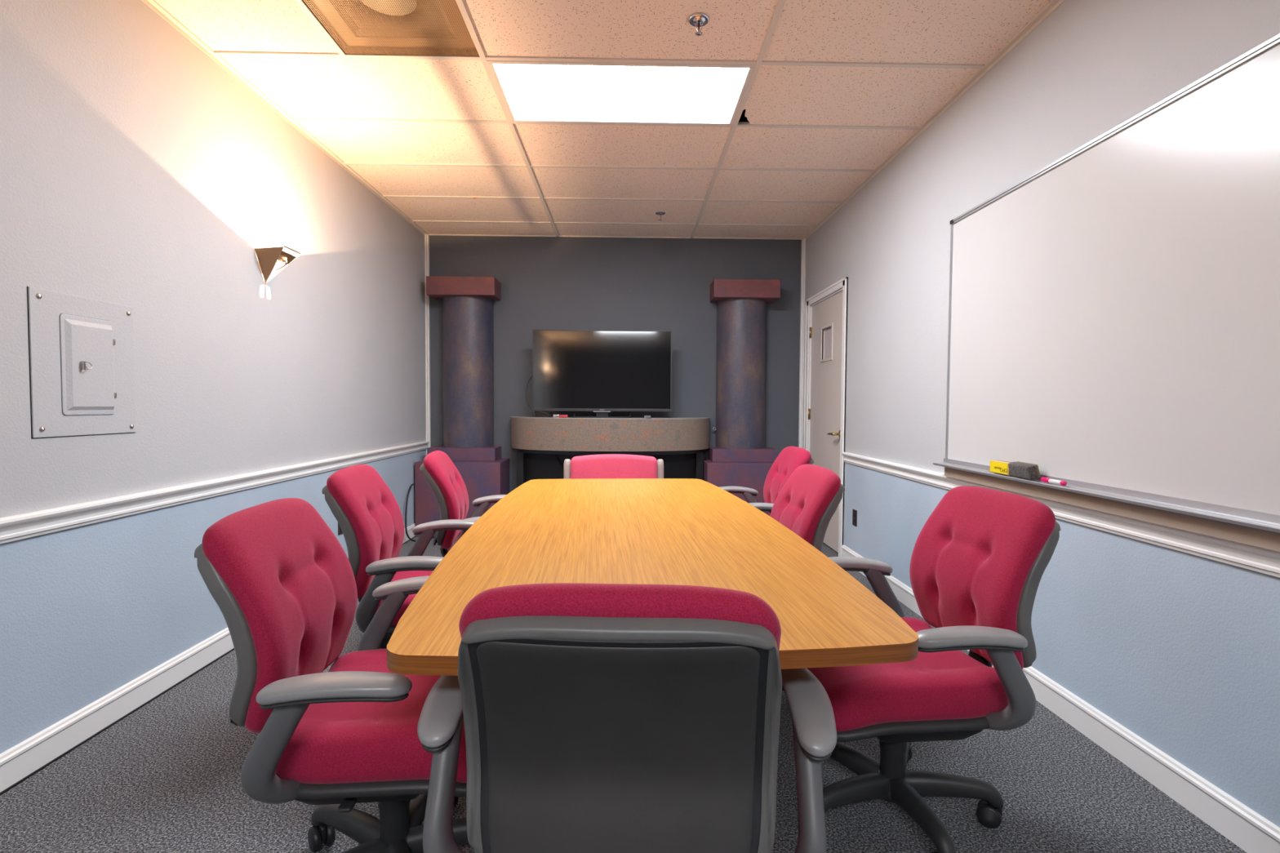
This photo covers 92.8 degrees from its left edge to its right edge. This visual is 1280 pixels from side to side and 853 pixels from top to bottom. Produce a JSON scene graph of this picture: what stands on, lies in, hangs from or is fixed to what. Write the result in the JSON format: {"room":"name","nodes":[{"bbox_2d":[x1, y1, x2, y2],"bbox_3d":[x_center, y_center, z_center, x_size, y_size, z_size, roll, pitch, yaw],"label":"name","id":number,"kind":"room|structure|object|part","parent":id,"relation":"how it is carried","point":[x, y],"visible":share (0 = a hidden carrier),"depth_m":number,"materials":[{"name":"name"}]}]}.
{"room":"conference room","nodes":[
{"label":"conference room","id":0,"kind":"room"},
{"bbox_2d":[0,0,426,753],"bbox_3d":[-1.874,-0.245,-0.188,0.100,2.764,11.518,0,2,-1],"label":"wall","id":1,"kind":"structure","parent":0,"point":[137,171],"depth_m":2.39,"materials":[{"name":"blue paint"}]},
{"bbox_2d":[26,286,136,438],"bbox_3d":[-1.854,-0.202,2.058,0.032,0.464,0.393,0,2,-1],"label":"electrical panel","id":2,"kind":"object","parent":1,"relation":"attached to","point":[82,358],"visible":1,"depth_m":2.02,"materials":[{"name":"paint"}]},
{"bbox_3d":[-1.865,-0.204,2.061,0.006,0.328,0.201,0,2,-1],"label":"door","id":3,"kind":"part","parent":2,"relation":"part of","materials":[{"name":"paint"}]},
{"bbox_2d":[0,523,415,795],"bbox_3d":[-1.824,1.082,-0.154,0.020,0.110,11.488,0,2,-1],"label":"baseboard","id":4,"kind":"structure","parent":1,"relation":"attached to","point":[20,761],"depth_m":2.12,"materials":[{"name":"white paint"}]},
{"bbox_2d":[0,440,429,543],"bbox_3d":[-1.813,0.375,-0.194,0.032,0.074,11.458,0,2,-1],"label":"trim","id":5,"kind":"structure","parent":1,"relation":"attached to","point":[15,527],"depth_m":2.37,"materials":[{"name":"white paint"}]},
{"bbox_2d":[253,245,301,284],"bbox_3d":[-1.818,-0.804,3.067,0.140,0.175,0.176,0,2,-1],"label":"wall sconce","id":6,"kind":"object","parent":1,"relation":"attached to","point":[272,260],"visible":1,"depth_m":3.03,"materials":[{"name":"brown metal"}]},
{"bbox_2d":[337,522,342,535],"bbox_3d":[-1.907,0.631,3.888,0.009,0.112,0.072,0,2,-1],"label":"wall outlet","id":7,"kind":"object","parent":1,"relation":"attached to","point":[340,531],"visible":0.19,"depth_m":3.86,"materials":[{"name":"brown plastic"}]},
{"bbox_2d":[424,234,431,455],"bbox_3d":[-1.927,-0.402,5.542,0.024,2.664,0.055,0,2,-1],"label":"trim","id":8,"kind":"structure","parent":1,"relation":"attached to","point":[426,237],"depth_m":5.52,"materials":[{"name":"white paint"}]},
{"bbox_2d":[155,0,1052,238],"bbox_3d":[-0.098,-1.529,-0.199,3.438,0.016,11.518,0,2,-1],"label":"ceiling","id":9,"kind":"structure","parent":0,"point":[967,32],"depth_m":3.08,"materials":[{"name":"tile"}]},
{"bbox_2d":[302,0,479,56],"bbox_3d":[-0.989,-1.756,2.372,0.586,0.279,0.586,0,2,-1],"label":"ceiling vent","id":10,"kind":"object","parent":9,"relation":"in","point":[370,27],"visible":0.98,"depth_m":2.51,"materials":[{"name":"beige metal"}]},
{"bbox_3d":[-0.989,-1.675,2.375,0.224,0.004,0.224,0,2,-1],"label":"round plate","id":11,"kind":"part","parent":10,"relation":"part of","materials":[{"name":"beige"}]},
{"bbox_2d":[141,0,1065,239],"bbox_3d":[-0.093,-1.500,-0.447,3.438,0.024,12.016,0,2,-1],"label":"ceiling grid","id":12,"kind":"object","parent":9,"relation":"attached to","point":[1053,5],"depth_m":3.25,"materials":[{"name":"beige metal"}]},
{"bbox_2d":[486,60,755,125],"bbox_3d":[-0.087,-1.665,3.003,1.195,0.076,0.586,0,2,-1],"label":"ceiling light","id":13,"kind":"object","parent":9,"relation":"attached to","point":[531,91],"visible":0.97,"depth_m":2.97,"materials":[{"name":"beige plastic"}]},
{"bbox_2d":[655,211,665,220],"bbox_3d":[0.162,-1.672,4.850,0.084,0.056,0.084,0,2,-13],"label":"sprinkler","id":14,"kind":"object","parent":9,"relation":"attached to","point":[659,213],"visible":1,"depth_m":4.84,"materials":[{"name":"silver metal"}]},
{"bbox_2d":[688,13,709,35],"bbox_3d":[0.233,-1.584,2.413,0.084,0.056,0.084,-1,2,-24],"label":"sprinkler","id":15,"kind":"object","parent":9,"relation":"attached to","point":[697,20],"visible":1,"depth_m":2.41,"materials":[{"name":"silver metal"}]},
{"bbox_3d":[0.233,-1.580,2.414,0.029,0.045,0.008,-1,2,-24],"label":"frame arm","id":16,"kind":"part","parent":15,"relation":"part of","materials":[{"name":"silver metal"}]},
{"bbox_2d":[429,235,801,492],"bbox_3d":[-0.222,-0.446,5.652,3.638,2.764,0.100,0,2,-1],"label":"wall","id":17,"kind":"structure","parent":0,"point":[547,282],"depth_m":5.58,"materials":[{"name":"paint"}]},
{"bbox_2d":[711,426,716,432],"bbox_3d":[0.687,0.033,5.619,0.056,0.056,0.036,0,2,-1],"label":"wall jack","id":18,"kind":"object","parent":17,"relation":"attached to","point":[713,428],"visible":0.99,"depth_m":5.62,"materials":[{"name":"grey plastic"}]},
{"bbox_2d":[0,537,1246,852],"bbox_3d":[-0.114,1.195,-0.101,3.738,0.100,11.818,0,2,-1],"label":"floor","id":19,"kind":"structure","parent":0,"point":[165,777],"depth_m":1.76,"materials":[{"name":"grey carpet"}]},
{"bbox_2d":[194,497,468,852],"bbox_3d":[-0.599,0.634,1.446,0.649,0.905,0.722,0,2,-5],"label":"office chair","id":20,"kind":"object","parent":19,"relation":"on","point":[283,586],"visible":0.86,"depth_m":1.23,"materials":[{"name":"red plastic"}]},
{"bbox_3d":[-0.680,0.610,1.185,0.136,0.272,0.136,0,2,-5],"label":"arm post","id":21,"kind":"part","parent":20,"relation":"part of","materials":[{"name":"grey plastic"}]},
{"bbox_2d":[201,497,357,733],"bbox_3d":[-0.819,0.403,1.418,0.167,0.443,0.453,0,2,-5],"label":"backrest cushion","id":22,"kind":"object","parent":20,"relation":"on","point":[283,586],"depth_m":1.29,"materials":[{"name":"fabric"}]},
{"bbox_3d":[-0.726,0.998,1.525,0.258,0.076,0.052,1,2,25],"label":"leg","id":23,"kind":"part","parent":20,"relation":"part of","materials":[{"name":"grey plastic"}]},
{"bbox_3d":[-0.692,1.004,1.349,0.052,0.076,0.258,2,3,43],"label":"leg","id":24,"kind":"part","parent":20,"relation":"part of","materials":[{"name":"grey plastic"}]},
{"bbox_2d":[275,648,466,784],"bbox_3d":[-0.541,0.675,1.453,0.510,0.138,0.492,0,2,-5],"label":"seat cushion","id":25,"kind":"object","parent":20,"relation":"on","point":[337,743],"depth_m":1.22,"materials":[{"name":"fabric"}]},
{"bbox_3d":[-0.725,0.592,1.686,0.136,0.272,0.136,0,2,-5],"label":"arm post","id":26,"kind":"part","parent":20,"relation":"part of","materials":[{"name":"grey plastic"}]},
{"bbox_3d":[-0.513,1.006,1.327,0.052,0.076,0.258,-1,2,-29],"label":"leg","id":27,"kind":"part","parent":20,"relation":"part of","materials":[{"name":"grey plastic"}]},
{"bbox_3d":[-0.569,0.996,1.612,0.052,0.076,0.258,1,2,7],"label":"leg","id":28,"kind":"part","parent":20,"relation":"part of","materials":[{"name":"grey plastic"}]},
{"bbox_3d":[-0.438,1.001,1.490,0.258,0.076,0.052,0,2,-11],"label":"leg","id":29,"kind":"part","parent":20,"relation":"part of","materials":[{"name":"grey plastic"}]},
{"bbox_2d":[321,464,475,648],"bbox_3d":[-0.800,0.602,2.311,0.638,0.905,0.715,0,2,-7],"label":"office chair","id":30,"kind":"object","parent":19,"relation":"on","point":[369,517],"visible":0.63,"depth_m":2.09,"materials":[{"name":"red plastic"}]},
{"bbox_2d":[326,464,404,598],"bbox_3d":[-1.017,0.370,2.275,0.167,0.443,0.453,0,2,-7],"label":"backrest cushion","id":31,"kind":"object","parent":30,"relation":"on","point":[369,517],"depth_m":2.12,"materials":[{"name":"fabric"}]},
{"bbox_3d":[-0.870,0.578,2.047,0.136,0.272,0.136,0,2,-7],"label":"arm post","id":32,"kind":"part","parent":30,"relation":"part of","materials":[{"name":"grey plastic"}]},
{"bbox_2d":[373,570,433,625],"bbox_3d":[-0.740,0.643,2.320,0.510,0.138,0.492,0,2,-7],"label":"seat cushion","id":33,"kind":"object","parent":30,"relation":"on","point":[406,574],"depth_m":2.36,"materials":[{"name":"fabric"}]},
{"bbox_3d":[-0.933,0.560,2.547,0.136,0.272,0.136,0,2,-7],"label":"arm post","id":34,"kind":"part","parent":30,"relation":"part of","materials":[{"name":"grey plastic"}]},
{"bbox_2d":[404,483,434,542],"bbox_3d":[-1.820,0.717,5.029,0.182,0.468,0.239,0,2,-1],"label":"power cable","id":35,"kind":"object","parent":19,"relation":"on","point":[411,485],"visible":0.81,"depth_m":4.94,"materials":[{"name":"black plastic"}]},
{"bbox_2d":[414,275,509,537],"bbox_3d":[-1.555,-0.181,5.376,0.724,2.240,0.414,0,2,-1],"label":"decorative column","id":36,"kind":"structure","parent":19,"relation":"on","point":[468,334],"depth_m":5.35,"materials":[{"name":"paint"}]},
{"bbox_2d":[419,450,506,557],"bbox_3d":[-0.735,0.576,3.042,0.635,0.905,0.713,0,2,-9],"label":"office chair","id":37,"kind":"object","parent":19,"relation":"on","point":[446,483],"visible":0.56,"depth_m":2.81,"materials":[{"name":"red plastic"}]},
{"bbox_3d":[-0.991,0.370,2.993,0.105,0.363,0.383,0,2,-9],"label":"panel","id":38,"kind":"part","parent":37,"relation":"part of","materials":[{"name":"plastic"}]},
{"bbox_2d":[422,450,469,549],"bbox_3d":[-0.950,0.345,2.998,0.167,0.443,0.453,0,2,-9],"label":"backrest cushion","id":39,"kind":"object","parent":37,"relation":"on","point":[446,483],"depth_m":2.80,"materials":[{"name":"fabric"}]},
{"bbox_2d":[447,530,462,552],"bbox_3d":[-0.675,0.617,3.053,0.510,0.138,0.492,0,2,-9],"label":"seat cushion","id":40,"kind":"object","parent":37,"relation":"on","point":[449,545],"depth_m":2.91,"materials":[{"name":"fabric"}]},
{"bbox_3d":[-0.796,0.552,2.776,0.136,0.272,0.136,0,2,-9],"label":"arm post","id":41,"kind":"part","parent":37,"relation":"part of","materials":[{"name":"grey plastic"}]},
{"bbox_3d":[-0.876,0.534,3.273,0.136,0.272,0.136,0,2,-9],"label":"arm post","id":42,"kind":"part","parent":37,"relation":"part of","materials":[{"name":"grey plastic"}]},
{"bbox_2d":[511,416,709,487],"bbox_3d":[-0.266,0.434,5.366,1.814,1.026,0.533,0,2,-1],"label":"console table","id":43,"kind":"object","parent":19,"relation":"on","point":[681,442],"visible":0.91,"depth_m":5.18,"materials":[{"name":"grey stone"}]},
{"bbox_3d":[-1.068,0.581,5.462,0.060,0.715,0.080,0,2,-1],"label":"leg","id":44,"kind":"part","parent":43,"relation":"part of","materials":[{"name":"black metal"}]},
{"bbox_2d":[525,375,536,416],"bbox_3d":[-0.938,-0.282,5.261,0.096,0.391,0.102,0,2,-1],"label":"power cable","id":45,"kind":"object","parent":43,"relation":"on","point":[530,406],"visible":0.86,"depth_m":5.26,"materials":[{"name":"black plastic"}]},
{"bbox_2d":[534,411,551,417],"bbox_3d":[-0.836,-0.105,5.207,0.162,0.051,0.070,1,2,10],"label":"power cable","id":46,"kind":"object","parent":43,"relation":"on","point":[535,411],"visible":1,"depth_m":5.21,"materials":[{"name":"black plastic"}]},
{"bbox_2d":[553,453,564,469],"bbox_3d":[-0.635,0.517,5.578,0.330,0.566,0.012,0,2,-1],"label":"power cable","id":47,"kind":"object","parent":43,"relation":"hanging from","point":[553,454],"visible":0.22,"depth_m":5.56,"materials":[{"name":"black plastic"}]},
{"bbox_2d":[552,414,568,417],"bbox_3d":[-0.675,-0.089,5.178,0.124,0.026,0.040,0,2,-1],"label":"adapter","id":48,"kind":"object","parent":43,"relation":"on","point":[553,415],"visible":1,"depth_m":5.16,"materials":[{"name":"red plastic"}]},
{"bbox_2d":[532,328,671,417],"bbox_3d":[-0.325,-0.452,5.254,1.200,0.756,0.175,0,2,-1],"label":"television","id":49,"kind":"object","parent":43,"relation":"on","point":[602,372],"visible":0.98,"depth_m":5.24,"materials":[{"name":"grey plastic"}]},
{"bbox_3d":[-0.265,0.215,5.377,1.740,0.033,0.495,0,2,-1],"label":"under frame","id":50,"kind":"part","parent":43,"relation":"part of","materials":[{"name":"black metal"}]},
{"bbox_3d":[-0.263,-0.075,5.348,1.814,0.008,0.533,0,2,-1],"label":"shelf","id":51,"kind":"part","parent":43,"relation":"part of","materials":[{"name":"grey laminate"}]},
{"bbox_3d":[-0.271,0.521,5.610,1.660,0.595,0.019,0,2,-1],"label":"panel","id":52,"kind":"part","parent":43,"relation":"part of","materials":[{"name":"black plastic"}]},
{"bbox_3d":[0.531,0.589,5.494,0.060,0.715,0.080,0,2,-1],"label":"leg","id":53,"kind":"part","parent":43,"relation":"part of","materials":[{"name":"black metal"}]},
{"bbox_2d":[563,453,663,479],"bbox_3d":[-0.148,0.590,3.501,0.610,0.831,0.490,0,2,-3],"label":"chair","id":54,"kind":"object","parent":19,"relation":"on","point":[606,465],"visible":0.3,"depth_m":3.67,"materials":[{"name":"red fabric"}]},
{"bbox_3d":[-0.434,0.597,3.694,0.060,0.799,0.073,0,2,-3],"label":"post","id":55,"kind":"part","parent":54,"relation":"part of","materials":[{"name":"grey plastic"}]},
{"bbox_3d":[0.115,0.599,3.724,0.060,0.799,0.073,0,2,-3],"label":"post","id":56,"kind":"part","parent":54,"relation":"part of","materials":[{"name":"grey plastic"}]},
{"bbox_2d":[417,582,836,852],"bbox_3d":[-0.022,0.650,1.097,0.719,0.905,0.644,0,2,2],"label":"office chair","id":57,"kind":"object","parent":19,"relation":"on","point":[596,717],"visible":0.99,"depth_m":0.84,"materials":[{"name":"plastic"}]},
{"bbox_3d":[-0.277,0.619,1.001,0.136,0.272,0.136,0,2,2],"label":"arm post","id":58,"kind":"part","parent":57,"relation":"part of","materials":[{"name":"grey plastic"}]},
{"bbox_3d":[-0.029,0.453,0.829,0.383,0.363,0.105,0,2,2],"label":"panel","id":59,"kind":"part","parent":57,"relation":"part of","materials":[{"name":"plastic"}]},
{"bbox_2d":[458,582,781,651],"bbox_3d":[-0.028,0.427,0.869,0.453,0.443,0.167,0,2,2],"label":"backrest cushion","id":60,"kind":"object","parent":57,"relation":"on","point":[511,618],"depth_m":0.78,"materials":[{"name":"fabric"}]},
{"bbox_3d":[0.226,0.623,0.985,0.136,0.272,0.136,0,2,2],"label":"arm post","id":61,"kind":"part","parent":57,"relation":"part of","materials":[{"name":"grey plastic"}]},
{"bbox_2d":[386,478,918,675],"bbox_3d":[-0.047,0.694,2.153,1.036,0.740,2.324,0,2,-4],"label":"conference table","id":62,"kind":"object","parent":19,"relation":"on","point":[679,531],"visible":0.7,"depth_m":1.53,"materials":[{"name":"brown wood"}]},
{"bbox_2d":[702,279,780,515],"bbox_3d":[0.931,-0.169,5.427,0.710,2.240,0.414,0,2,-1],"label":"decorative column","id":63,"kind":"structure","parent":19,"relation":"on","point":[740,456],"depth_m":5.40,"materials":[{"name":"paint"}]},
{"bbox_2d":[719,446,813,515],"bbox_3d":[0.613,0.568,3.456,0.635,0.905,0.713,0,2,-3],"label":"office chair","id":64,"kind":"object","parent":19,"relation":"on","point":[790,458],"visible":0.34,"depth_m":3.46,"materials":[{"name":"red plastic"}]},
{"bbox_3d":[0.702,0.527,3.712,0.136,0.272,0.136,0,2,-3],"label":"arm post","id":65,"kind":"part","parent":64,"relation":"part of","materials":[{"name":"grey plastic"}]},
{"bbox_2d":[763,446,811,515],"bbox_3d":[0.834,0.338,3.460,0.167,0.443,0.453,0,2,-3],"label":"backrest cushion","id":66,"kind":"object","parent":64,"relation":"on","point":[789,458],"depth_m":3.44,"materials":[{"name":"fabric"}]},
{"bbox_2d":[769,464,844,551],"bbox_3d":[0.415,0.606,2.373,0.635,0.905,0.713,0,2,-3],"label":"office chair","id":67,"kind":"object","parent":19,"relation":"on","point":[806,504],"visible":0.28,"depth_m":2.22,"materials":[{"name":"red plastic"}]},
{"bbox_2d":[782,485,1060,852],"bbox_3d":[0.728,0.632,1.705,0.635,0.905,0.713,0,2,-5],"label":"office chair","id":68,"kind":"object","parent":19,"relation":"on","point":[979,562],"visible":0.83,"depth_m":1.55,"materials":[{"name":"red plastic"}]},
{"bbox_3d":[0.610,0.994,1.832,0.052,0.076,0.258,-1,3,-41],"label":"leg","id":69,"kind":"part","parent":68,"relation":"part of","materials":[{"name":"grey plastic"}]},
{"bbox_3d":[0.570,1.000,1.657,0.258,0.076,0.052,-1,2,-23],"label":"leg","id":70,"kind":"part","parent":68,"relation":"part of","materials":[{"name":"grey plastic"}]},
{"bbox_3d":[0.808,0.591,1.964,0.136,0.272,0.136,0,2,-5],"label":"arm post","id":71,"kind":"part","parent":68,"relation":"part of","materials":[{"name":"grey plastic"}]},
{"bbox_2d":[806,617,1008,731],"bbox_3d":[0.668,0.673,1.701,0.510,0.138,0.492,0,2,-5],"label":"seat cushion","id":72,"kind":"object","parent":68,"relation":"on","point":[949,691],"depth_m":1.47,"materials":[{"name":"fabric"}]},
{"bbox_3d":[0.789,0.995,1.848,0.052,0.076,0.258,2,2,31],"label":"leg","id":73,"kind":"part","parent":68,"relation":"part of","materials":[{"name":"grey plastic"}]},
{"bbox_3d":[0.724,1.005,1.565,0.052,0.076,0.258,0,2,-5],"label":"leg","id":74,"kind":"part","parent":68,"relation":"part of","materials":[{"name":"grey plastic"}]},
{"bbox_3d":[0.860,1.001,1.683,0.258,0.076,0.052,1,2,13],"label":"leg","id":75,"kind":"part","parent":68,"relation":"part of","materials":[{"name":"grey plastic"}]},
{"bbox_2d":[909,485,1055,669],"bbox_3d":[0.948,0.402,1.716,0.167,0.443,0.453,0,2,-5],"label":"backrest cushion","id":76,"kind":"object","parent":68,"relation":"on","point":[981,557],"depth_m":1.64,"materials":[{"name":"fabric"}]},
{"bbox_3d":[0.853,0.609,1.462,0.136,0.272,0.136,0,2,-5],"label":"arm post","id":77,"kind":"part","parent":68,"relation":"part of","materials":[{"name":"grey plastic"}]},
{"bbox_2d":[802,0,1279,827],"bbox_3d":[1.663,-0.227,-0.116,0.100,2.764,11.518,0,2,-1],"label":"wall","id":78,"kind":"structure","parent":0,"point":[1180,650],"depth_m":2.21,"materials":[{"name":"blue paint"}]},
{"bbox_2d":[798,238,805,448],"bbox_3d":[1.486,-0.385,5.611,0.024,2.664,0.055,0,2,-1],"label":"trim","id":79,"kind":"structure","parent":78,"relation":"attached to","point":[803,241],"depth_m":5.59,"materials":[{"name":"white paint"}]},
{"bbox_2d":[808,291,842,552],"bbox_3d":[1.504,-0.042,5.003,0.112,1.999,0.842,0,2,-1],"label":"door","id":80,"kind":"structure","parent":78,"relation":"in","point":[825,331],"depth_m":4.96,"materials":[{"name":"beige paint"}]},
{"bbox_3d":[1.526,-0.679,4.968,0.020,0.294,0.289,0,2,-1],"label":"vision frame","id":81,"kind":"part","parent":80,"relation":"part of","materials":[{"name":"beige paint"}]},
{"bbox_3d":[1.544,-0.679,4.968,0.004,0.250,0.245,0,2,-1],"label":"vision pane","id":82,"kind":"part","parent":80,"relation":"part of","materials":[{"name":"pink glass"}]},
{"bbox_3d":[1.491,0.057,4.662,0.072,0.066,0.139,0,2,-1],"label":"lever handle","id":83,"kind":"part","parent":80,"relation":"part of","materials":[{"name":"gold metal"}]},
{"bbox_2d":[803,276,848,556],"bbox_3d":[1.548,-0.072,4.998,0.122,2.085,1.010,0,2,-1],"label":"trim","id":84,"kind":"structure","parent":78,"relation":"attached to","point":[842,283],"depth_m":4.57,"materials":[{"name":"white paint"}]},
{"bbox_2d":[852,509,857,526],"bbox_3d":[1.515,0.643,4.302,0.009,0.112,0.072,0,2,-1],"label":"wall outlet","id":85,"kind":"object","parent":78,"relation":"attached to","point":[854,512],"visible":1,"depth_m":4.29,"materials":[{"name":"brown plastic"}]},
{"bbox_2d":[841,544,1279,852],"bbox_3d":[1.609,1.119,-0.649,0.020,0.110,10.357,0,2,-1],"label":"baseboard","id":86,"kind":"structure","parent":78,"relation":"attached to","point":[1246,828],"depth_m":1.84,"materials":[{"name":"white paint"}]},
{"bbox_2d":[841,452,1279,577],"bbox_3d":[1.607,0.412,-0.675,0.032,0.074,10.357,0,2,-1],"label":"trim","id":87,"kind":"structure","parent":78,"relation":"attached to","point":[1265,561],"depth_m":1.91,"materials":[{"name":"white paint"}]},
{"bbox_2d":[933,33,1279,533],"bbox_3d":[1.538,-0.367,1.818,0.072,1.210,2.458,0,2,-1],"label":"whiteboard","id":88,"kind":"object","parent":78,"relation":"attached to","point":[1114,308],"visible":1,"depth_m":1.89,"materials":[{"name":"white ceramic"}]},
{"bbox_2d":[989,460,1011,475],"bbox_3d":[1.514,0.171,2.539,0.044,0.052,0.128,0,2,-2],"label":"eraser","id":89,"kind":"object","parent":88,"relation":"on","point":[1000,467],"visible":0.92,"depth_m":2.53,"materials":[{"name":"yellow"}]},
{"bbox_3d":[1.494,0.171,2.538,0.001,0.044,0.116,0,2,-2],"label":"label plate","id":90,"kind":"part","parent":89,"relation":"part of","materials":[{"name":"yellow paper"}]},
{"bbox_2d":[1008,461,1039,479],"bbox_3d":[1.505,0.172,2.390,0.051,0.060,0.140,0,2,2],"label":"eraser","id":91,"kind":"object","parent":88,"relation":"on","point":[1019,469],"visible":1,"depth_m":2.36,"materials":[{"name":"grey fabric"}]},
{"bbox_2d":[1040,476,1066,485],"bbox_3d":[1.512,0.201,2.225,0.019,0.019,0.123,0,2,1],"label":"marker","id":92,"kind":"object","parent":88,"relation":"on","point":[1043,479],"visible":1,"depth_m":2.22,"materials":[{"name":"white"}]},
{"bbox_2d":[933,457,1279,533],"bbox_3d":[1.535,0.220,1.839,0.072,0.036,2.458,0,2,-1],"label":"marker tray","id":93,"kind":"object","parent":88,"relation":"on","point":[1252,512],"depth_m":1.82,"materials":[{"name":"silver metal"}]},
{"bbox_2d":[944,463,1279,551],"bbox_3d":[1.551,0.258,1.814,0.040,0.062,2.405,0,2,-1],"label":"marker tray","id":94,"kind":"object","parent":78,"relation":"attached to","point":[1264,539],"depth_m":1.86,"materials":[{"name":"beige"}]}
]}

